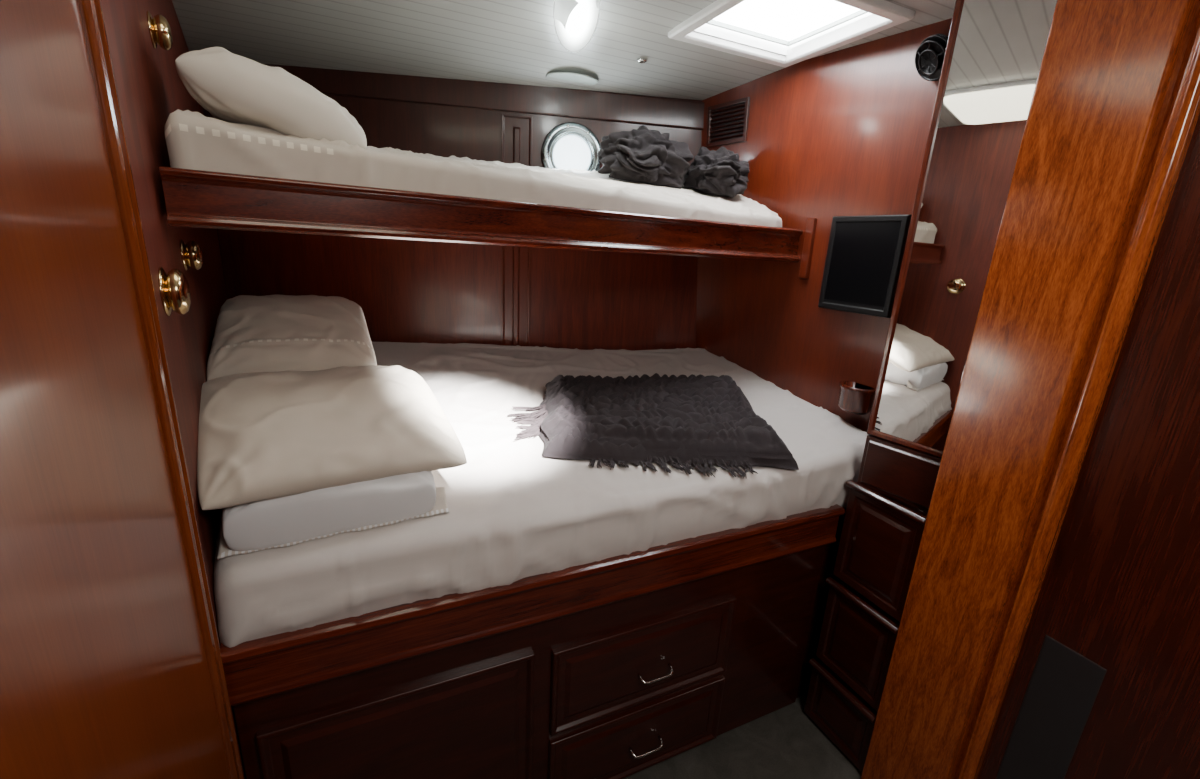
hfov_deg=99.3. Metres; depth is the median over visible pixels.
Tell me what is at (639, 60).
button
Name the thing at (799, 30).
window
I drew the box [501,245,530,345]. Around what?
trim
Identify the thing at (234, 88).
pillow
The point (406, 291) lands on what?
wall
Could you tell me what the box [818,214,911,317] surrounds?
television
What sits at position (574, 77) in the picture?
ceiling vent
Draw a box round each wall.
[100,0,245,778]
[198,103,697,350]
[696,18,951,431]
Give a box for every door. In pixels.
[0,0,229,778]
[977,114,1199,778]
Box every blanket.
[507,373,798,478]
[598,125,693,188]
[683,146,749,197]
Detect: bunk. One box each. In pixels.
[159,166,816,278]
[220,504,845,778]
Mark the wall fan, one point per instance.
(929, 57)
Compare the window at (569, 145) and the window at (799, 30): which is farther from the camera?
the window at (569, 145)
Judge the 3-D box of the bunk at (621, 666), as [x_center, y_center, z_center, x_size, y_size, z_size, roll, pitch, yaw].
[-0.359,0.738,2.484,2.458,0.993,1.922,-4,17,-25]
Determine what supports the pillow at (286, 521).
on the mattress at (516, 512)
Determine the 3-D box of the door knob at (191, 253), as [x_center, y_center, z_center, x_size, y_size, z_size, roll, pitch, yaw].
[-1.069,-0.352,1.338,0.040,0.079,0.079,-7,19,-32]
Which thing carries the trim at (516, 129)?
attached to the wall at (406, 291)
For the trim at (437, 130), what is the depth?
2.50 m
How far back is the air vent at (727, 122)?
2.54 m
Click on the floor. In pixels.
(785, 742)
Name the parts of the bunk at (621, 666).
door panel, drawer, drawer, handle, handle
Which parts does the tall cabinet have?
drawer, drawer, drawer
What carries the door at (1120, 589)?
on the floor
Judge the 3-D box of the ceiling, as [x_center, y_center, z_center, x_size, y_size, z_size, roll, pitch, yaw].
[0.189,-1.062,0.973,2.900,0.169,4.500,-4,17,-25]
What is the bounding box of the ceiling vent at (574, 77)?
[546,72,597,84]
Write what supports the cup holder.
attached to the wall at (844, 132)
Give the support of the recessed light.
in the ceiling
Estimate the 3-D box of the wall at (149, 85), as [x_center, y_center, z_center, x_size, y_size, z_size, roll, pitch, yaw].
[-1.415,-0.057,1.864,0.050,2.750,2.176,-7,19,-32]
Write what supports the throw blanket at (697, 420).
on the mattress at (516, 512)
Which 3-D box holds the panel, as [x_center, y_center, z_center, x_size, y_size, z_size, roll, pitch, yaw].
[1.209,1.135,1.452,0.006,0.950,0.130,-4,17,-25]
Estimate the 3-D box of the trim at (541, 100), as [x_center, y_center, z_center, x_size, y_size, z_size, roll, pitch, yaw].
[-0.540,-1.434,2.481,2.496,0.130,0.022,0,16,-10]
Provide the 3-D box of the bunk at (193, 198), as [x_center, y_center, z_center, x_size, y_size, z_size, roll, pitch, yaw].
[-0.349,-0.685,2.207,2.444,0.280,1.663,-4,17,-25]
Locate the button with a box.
[637,58,646,63]
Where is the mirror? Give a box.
[867,0,1056,457]
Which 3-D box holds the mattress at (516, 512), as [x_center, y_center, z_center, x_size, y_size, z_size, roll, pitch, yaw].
[-0.321,0.096,2.278,2.452,0.412,1.842,-4,17,-25]
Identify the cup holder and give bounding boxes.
[838,381,875,414]
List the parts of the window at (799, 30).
glass, frame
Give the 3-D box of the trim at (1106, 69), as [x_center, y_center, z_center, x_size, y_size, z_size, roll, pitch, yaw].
[1.120,0.218,1.460,0.045,2.700,0.250,-4,17,-25]
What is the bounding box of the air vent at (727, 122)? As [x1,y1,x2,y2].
[706,97,749,147]
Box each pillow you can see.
[175,47,366,148]
[197,365,466,509]
[207,295,376,380]
[217,471,448,559]
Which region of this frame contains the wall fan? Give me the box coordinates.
[915,34,947,80]
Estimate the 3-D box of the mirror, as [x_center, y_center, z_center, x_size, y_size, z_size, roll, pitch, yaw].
[1.142,-0.443,1.438,0.116,1.385,0.503,-4,17,-25]
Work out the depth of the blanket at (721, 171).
2.32 m
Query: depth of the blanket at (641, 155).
2.22 m
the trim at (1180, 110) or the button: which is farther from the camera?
the button
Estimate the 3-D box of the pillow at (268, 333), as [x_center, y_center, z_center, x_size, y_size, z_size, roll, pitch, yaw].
[-1.047,-0.192,1.757,0.460,0.231,0.515,-6,18,-28]
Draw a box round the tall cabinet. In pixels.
[804,0,1056,772]
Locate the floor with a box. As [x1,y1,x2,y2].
[624,694,861,778]
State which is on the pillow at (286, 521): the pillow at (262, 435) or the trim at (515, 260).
the pillow at (262, 435)
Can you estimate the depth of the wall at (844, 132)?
2.23 m
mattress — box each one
[165,109,781,226]
[214,342,868,647]
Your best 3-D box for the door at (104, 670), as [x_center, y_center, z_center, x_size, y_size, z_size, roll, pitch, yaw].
[-0.359,0.557,-0.013,0.060,2.700,2.280,-4,17,-25]
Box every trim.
[78,0,243,778]
[203,94,701,167]
[260,63,703,129]
[501,113,532,166]
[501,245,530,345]
[861,0,1194,778]
[950,0,1199,778]
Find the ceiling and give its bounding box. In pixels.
[172,0,955,99]
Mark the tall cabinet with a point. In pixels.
(994, 52)
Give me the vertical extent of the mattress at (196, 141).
0.341 m
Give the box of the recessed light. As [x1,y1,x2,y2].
[553,0,599,51]
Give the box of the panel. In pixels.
[996,635,1106,778]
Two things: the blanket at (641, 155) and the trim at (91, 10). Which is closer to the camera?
the trim at (91, 10)
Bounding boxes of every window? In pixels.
[541,122,601,170]
[668,0,914,67]
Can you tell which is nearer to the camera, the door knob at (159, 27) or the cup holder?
the door knob at (159, 27)
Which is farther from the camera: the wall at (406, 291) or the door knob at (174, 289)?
the wall at (406, 291)
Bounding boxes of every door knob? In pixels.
[147,11,172,49]
[158,267,190,315]
[180,239,202,270]

